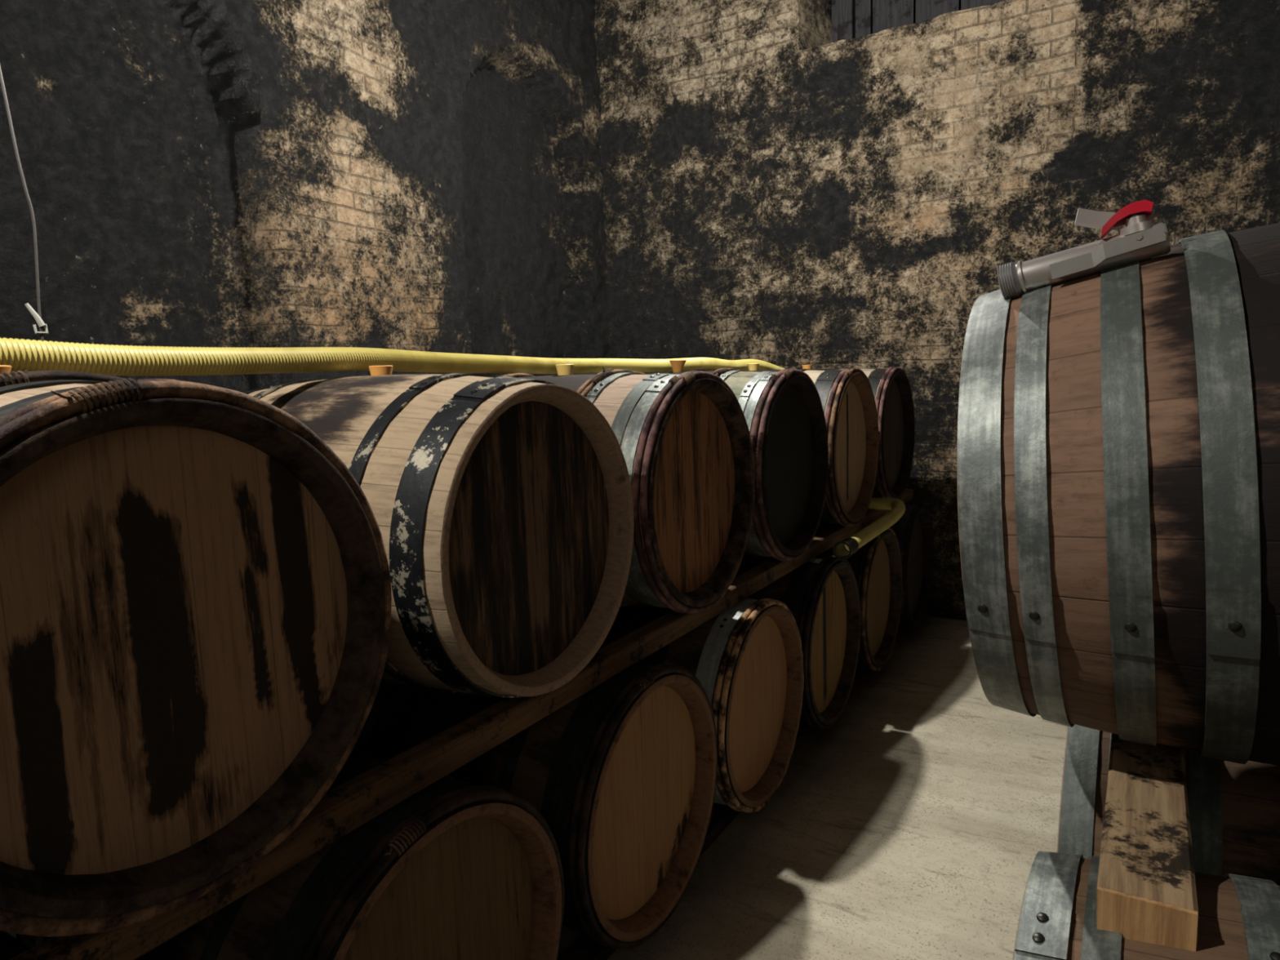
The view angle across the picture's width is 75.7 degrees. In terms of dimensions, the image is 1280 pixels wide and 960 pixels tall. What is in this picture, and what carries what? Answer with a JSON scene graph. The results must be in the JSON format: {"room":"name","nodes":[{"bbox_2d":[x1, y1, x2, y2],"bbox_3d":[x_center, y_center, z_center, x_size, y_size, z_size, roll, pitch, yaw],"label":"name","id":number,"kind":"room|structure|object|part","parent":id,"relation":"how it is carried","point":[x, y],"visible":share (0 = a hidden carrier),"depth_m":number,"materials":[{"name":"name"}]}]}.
{"room":"wine cellar","nodes":[
{"label":"wine cellar","id":0,"kind":"room"},
{"bbox_2d":[0,0,609,392],"bbox_3d":[-2.137,-0.952,2.405,0.265,4.170,7.280,2,8,31],"label":"wall","id":1,"kind":"structure","parent":0,"point":[424,175],"depth_m":3.41,"materials":[{"name":"brick"}]},
{"bbox_2d":[557,615,1067,959],"bbox_3d":[0.223,1.191,1.311,5.620,0.014,7.400,2,8,31],"label":"floor","id":2,"kind":"structure","parent":0,"point":[914,825],"depth_m":2.40,"materials":[{"name":"concrete"}]},
{"bbox_2d":[557,625,907,959],"bbox_3d":[0.231,1.020,2.488,0.082,0.036,4.800,2,8,31],"label":"beam","id":3,"kind":"structure","parent":2,"relation":"on","point":[584,948],"depth_m":2.39,"materials":[{"name":"brown wood"}]},
{"bbox_3d":[-0.350,0.996,2.841,0.082,0.036,4.800,2,8,31],"label":"beam","id":4,"kind":"structure","parent":2,"relation":"on","visible":0},
{"bbox_2d":[6,744,564,959],"bbox_3d":[-0.680,0.824,1.576,0.885,0.641,0.635,2,8,31],"label":"wine barrel","id":5,"kind":"object","parent":4,"relation":"on","point":[455,869],"visible":0.56,"depth_m":1.33,"materials":[{"name":"brown wood"}]},
{"bbox_2d":[355,661,717,949],"bbox_3d":[-0.326,0.740,2.152,0.886,0.637,0.635,2,8,31],"label":"wine barrel","id":6,"kind":"object","parent":4,"relation":"on","point":[622,776],"visible":0.62,"depth_m":1.89,"materials":[{"name":"brown wood"}]},
{"bbox_2d":[599,597,804,813],"bbox_3d":[0.013,0.659,2.704,0.887,0.637,0.635,2,8,31],"label":"wine barrel","id":7,"kind":"object","parent":4,"relation":"on","point":[747,659],"visible":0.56,"depth_m":2.46,"materials":[{"name":"brown wood"}]},
{"bbox_2d":[734,555,861,729],"bbox_3d":[0.348,0.581,3.252,0.883,0.638,0.636,2,8,31],"label":"wine barrel","id":8,"kind":"object","parent":4,"relation":"on","point":[821,594],"visible":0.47,"depth_m":3.03,"materials":[{"name":"brown wood"}]},
{"bbox_2d":[8,488,913,959],"bbox_3d":[0.191,0.357,2.328,0.054,0.057,4.650,2,8,31],"label":"wooden rail","id":9,"kind":"object","parent":8,"relation":"on","point":[357,802],"visible":0.66,"depth_m":1.37,"materials":[{"name":"brown wood"}]},
{"bbox_2d":[0,369,391,937],"bbox_3d":[-0.909,0.183,1.206,0.885,0.671,0.672,2,8,31],"label":"wine barrel","id":10,"kind":"object","parent":9,"relation":"on","point":[196,593],"visible":1,"depth_m":0.99,"materials":[{"name":"brown wood"}]},
{"bbox_2d":[0,364,12,374],"bbox_3d":[-0.921,-0.137,1.168,0.054,0.050,0.054,2,8,31],"label":"bung","id":11,"kind":"object","parent":10,"relation":"on","point":[3,368],"visible":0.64,"depth_m":1.16,"materials":[{"name":"plastic"}]},
{"bbox_2d":[243,373,634,697],"bbox_3d":[-0.542,0.097,1.805,0.883,0.651,0.649,2,8,31],"label":"wine barrel","id":12,"kind":"object","parent":9,"relation":"on","point":[502,508],"visible":0.75,"depth_m":1.52,"materials":[{"name":"brown wood"}]},
{"bbox_2d":[368,365,392,375],"bbox_3d":[-0.554,-0.222,1.766,0.050,0.046,0.050,2,8,31],"label":"bung","id":13,"kind":"object","parent":12,"relation":"on","point":[374,370],"visible":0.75,"depth_m":1.75,"materials":[{"name":"plastic"}]},
{"bbox_2d":[494,367,754,613],"bbox_3d":[-0.198,0.014,2.361,0.887,0.660,0.656,2,8,31],"label":"wine barrel","id":14,"kind":"object","parent":9,"relation":"on","point":[684,439],"visible":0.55,"depth_m":2.12,"materials":[{"name":"brown wood"}]},
{"bbox_2d":[0,337,785,376],"bbox_3d":[-0.236,-0.361,2.693,0.151,0.124,4.209,2,8,28],"label":"hose","id":15,"kind":"object","parent":14,"relation":"on","point":[22,354],"visible":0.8,"depth_m":1.65,"materials":[{"name":"yellow plastic"}]},
{"bbox_2d":[555,364,573,375],"bbox_3d":[-0.211,-0.302,2.324,0.052,0.048,0.052,2,8,31],"label":"bung","id":16,"kind":"object","parent":14,"relation":"on","point":[562,369],"visible":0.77,"depth_m":2.30,"materials":[{"name":"yellow plastic"}]},
{"bbox_2d":[634,367,828,561],"bbox_3d":[0.146,-0.064,2.923,0.886,0.654,0.653,2,8,31],"label":"wine barrel","id":17,"kind":"object","parent":9,"relation":"on","point":[783,411],"visible":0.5,"depth_m":2.70,"materials":[{"name":"brown wood"}]},
{"bbox_2d":[669,360,686,372],"bbox_3d":[0.132,-0.393,2.884,0.060,0.056,0.060,4,9,31],"label":"bung","id":18,"kind":"object","parent":17,"relation":"on","point":[677,366],"visible":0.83,"depth_m":2.87,"materials":[{"name":"plastic"}]},
{"bbox_2d":[708,367,879,526],"bbox_3d":[0.487,-0.144,3.479,0.889,0.648,0.649,2,8,31],"label":"wine barrel","id":19,"kind":"object","parent":9,"relation":"on","point":[846,396],"visible":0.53,"depth_m":3.28,"materials":[{"name":"brown wood"}]},
{"bbox_2d":[747,363,759,370],"bbox_3d":[0.474,-0.463,3.441,0.050,0.048,0.050,2,8,31],"label":"bung","id":20,"kind":"object","parent":19,"relation":"on","point":[752,366],"visible":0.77,"depth_m":3.42,"materials":[{"name":"yellow plastic"}]},
{"bbox_2d":[810,366,915,499],"bbox_3d":[0.821,-0.221,4.025,0.883,0.636,0.633,2,8,31],"label":"wine barrel","id":21,"kind":"object","parent":9,"relation":"on","point":[891,387],"visible":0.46,"depth_m":3.86,"materials":[{"name":"brown wood"}]},
{"bbox_2d":[801,364,812,368],"bbox_3d":[0.809,-0.536,3.987,0.052,0.042,0.052,2,8,31],"label":"bung","id":22,"kind":"object","parent":21,"relation":"on","point":[804,366],"visible":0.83,"depth_m":3.97,"materials":[{"name":"plastic"}]},
{"bbox_2d":[832,497,905,559],"bbox_3d":[0.798,0.167,3.372,0.399,0.122,0.853,2,8,31],"label":"hose","id":23,"kind":"object","parent":9,"relation":"on","point":[896,507],"visible":0.83,"depth_m":3.24,"materials":[{"name":"yellow plastic"}]},
{"bbox_2d":[814,523,902,671],"bbox_3d":[0.693,0.500,3.811,0.888,0.636,0.634,2,8,31],"label":"wine barrel","id":24,"kind":"object","parent":4,"relation":"on","point":[877,565],"visible":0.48,"depth_m":3.63,"materials":[{"name":"brown wood"}]},
{"bbox_2d":[890,504,933,625],"bbox_3d":[1.043,0.420,4.384,0.883,0.639,0.635,2,8,31],"label":"wine barrel","id":25,"kind":"object","parent":4,"relation":"on","point":[913,531],"visible":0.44,"depth_m":4.22,"materials":[{"name":"brown wood"}]},
{"bbox_3d":[1.284,1.106,1.144,0.102,0.122,1.800,2,8,31],"label":"beam","id":26,"kind":"structure","parent":2,"relation":"on","visible":0},
{"bbox_2d":[1012,850,1279,959],"bbox_3d":[0.821,0.771,0.736,0.884,0.672,0.672,2,8,31],"label":"wine barrel","id":27,"kind":"object","parent":26,"relation":"on","point":[1239,915],"visible":0.79,"depth_m":0.85,"materials":[{"name":"brown wood"}]},
{"bbox_2d":[1057,724,1279,885],"bbox_3d":[1.185,0.704,1.325,0.884,0.672,0.672,2,8,31],"label":"wine barrel","id":28,"kind":"object","parent":26,"relation":"on","point":[1234,808],"visible":0.34,"depth_m":1.24,"materials":[{"name":"brown wood"}]},
{"bbox_2d":[1096,733,1198,951],"bbox_3d":[0.840,0.363,1.369,0.087,0.052,1.300,2,8,31],"label":"wooden beam","id":29,"kind":"structure","parent":28,"relation":"on","point":[1146,891],"depth_m":0.90,"materials":[{"name":"brown wood"}]},
{"bbox_3d":[1.282,0.377,1.091,0.087,0.060,1.315,2,8,31],"label":"wooden beam","id":30,"kind":"structure","parent":28,"relation":"on","visible":0},
{"bbox_2d":[956,222,1279,765],"bbox_3d":[0.922,0.015,1.035,0.923,0.715,0.697,2,8,31],"label":"wine barrel","id":31,"kind":"object","parent":30,"relation":"on","point":[1118,432],"visible":0.95,"depth_m":0.92,"materials":[{"name":"brown wood"}]},
{"bbox_2d":[996,200,1170,299],"bbox_3d":[0.564,-0.294,1.055,0.196,0.115,0.056,3,8,34],"label":"valve","id":32,"kind":"object","parent":31,"relation":"on","point":[1140,238],"visible":1,"depth_m":1.03,"materials":[{"name":"silver metal"}]},
{"bbox_3d":[0.599,-0.332,1.040,0.088,0.039,0.026,4,9,38],"label":"lever","id":33,"kind":"part","parent":32,"relation":"part of","materials":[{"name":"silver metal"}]},
{"bbox_2d":[594,0,1279,620],"bbox_3d":[2.115,-1.308,4.146,5.470,4.170,0.472,2,8,31],"label":"wall","id":34,"kind":"structure","parent":0,"point":[777,192],"depth_m":4.38,"materials":[{"name":"brick"}]},
{"bbox_2d":[831,0,1004,42],"bbox_3d":[2.792,-2.744,3.672,3.983,0.880,0.090,2,8,31],"label":"window","id":35,"kind":"structure","parent":34,"relation":"attached to","point":[851,19],"depth_m":4.60,"materials":[{"name":"grey wood"}]},
{"bbox_3d":[1.173,-2.742,4.666,0.085,0.740,0.090,2,8,31],"label":"post","id":36,"kind":"part","parent":35,"relation":"part of","materials":[{"name":"grey wood"}]},
{"bbox_3d":[0.129,-2.961,0.795,5.800,0.060,7.700,2,8,31],"label":"ceiling","id":37,"kind":"structure","parent":0,"visible":0},
{"bbox_2d":[0,65,48,341],"bbox_3d":[-1.437,-1.633,1.672,0.016,2.665,0.141,2,8,31],"label":"hanging wire","id":38,"kind":"object","parent":37,"relation":"hanging from","point":[37,317],"visible":1,"depth_m":1.86,"materials":[{"name":"plastic"}]}
]}

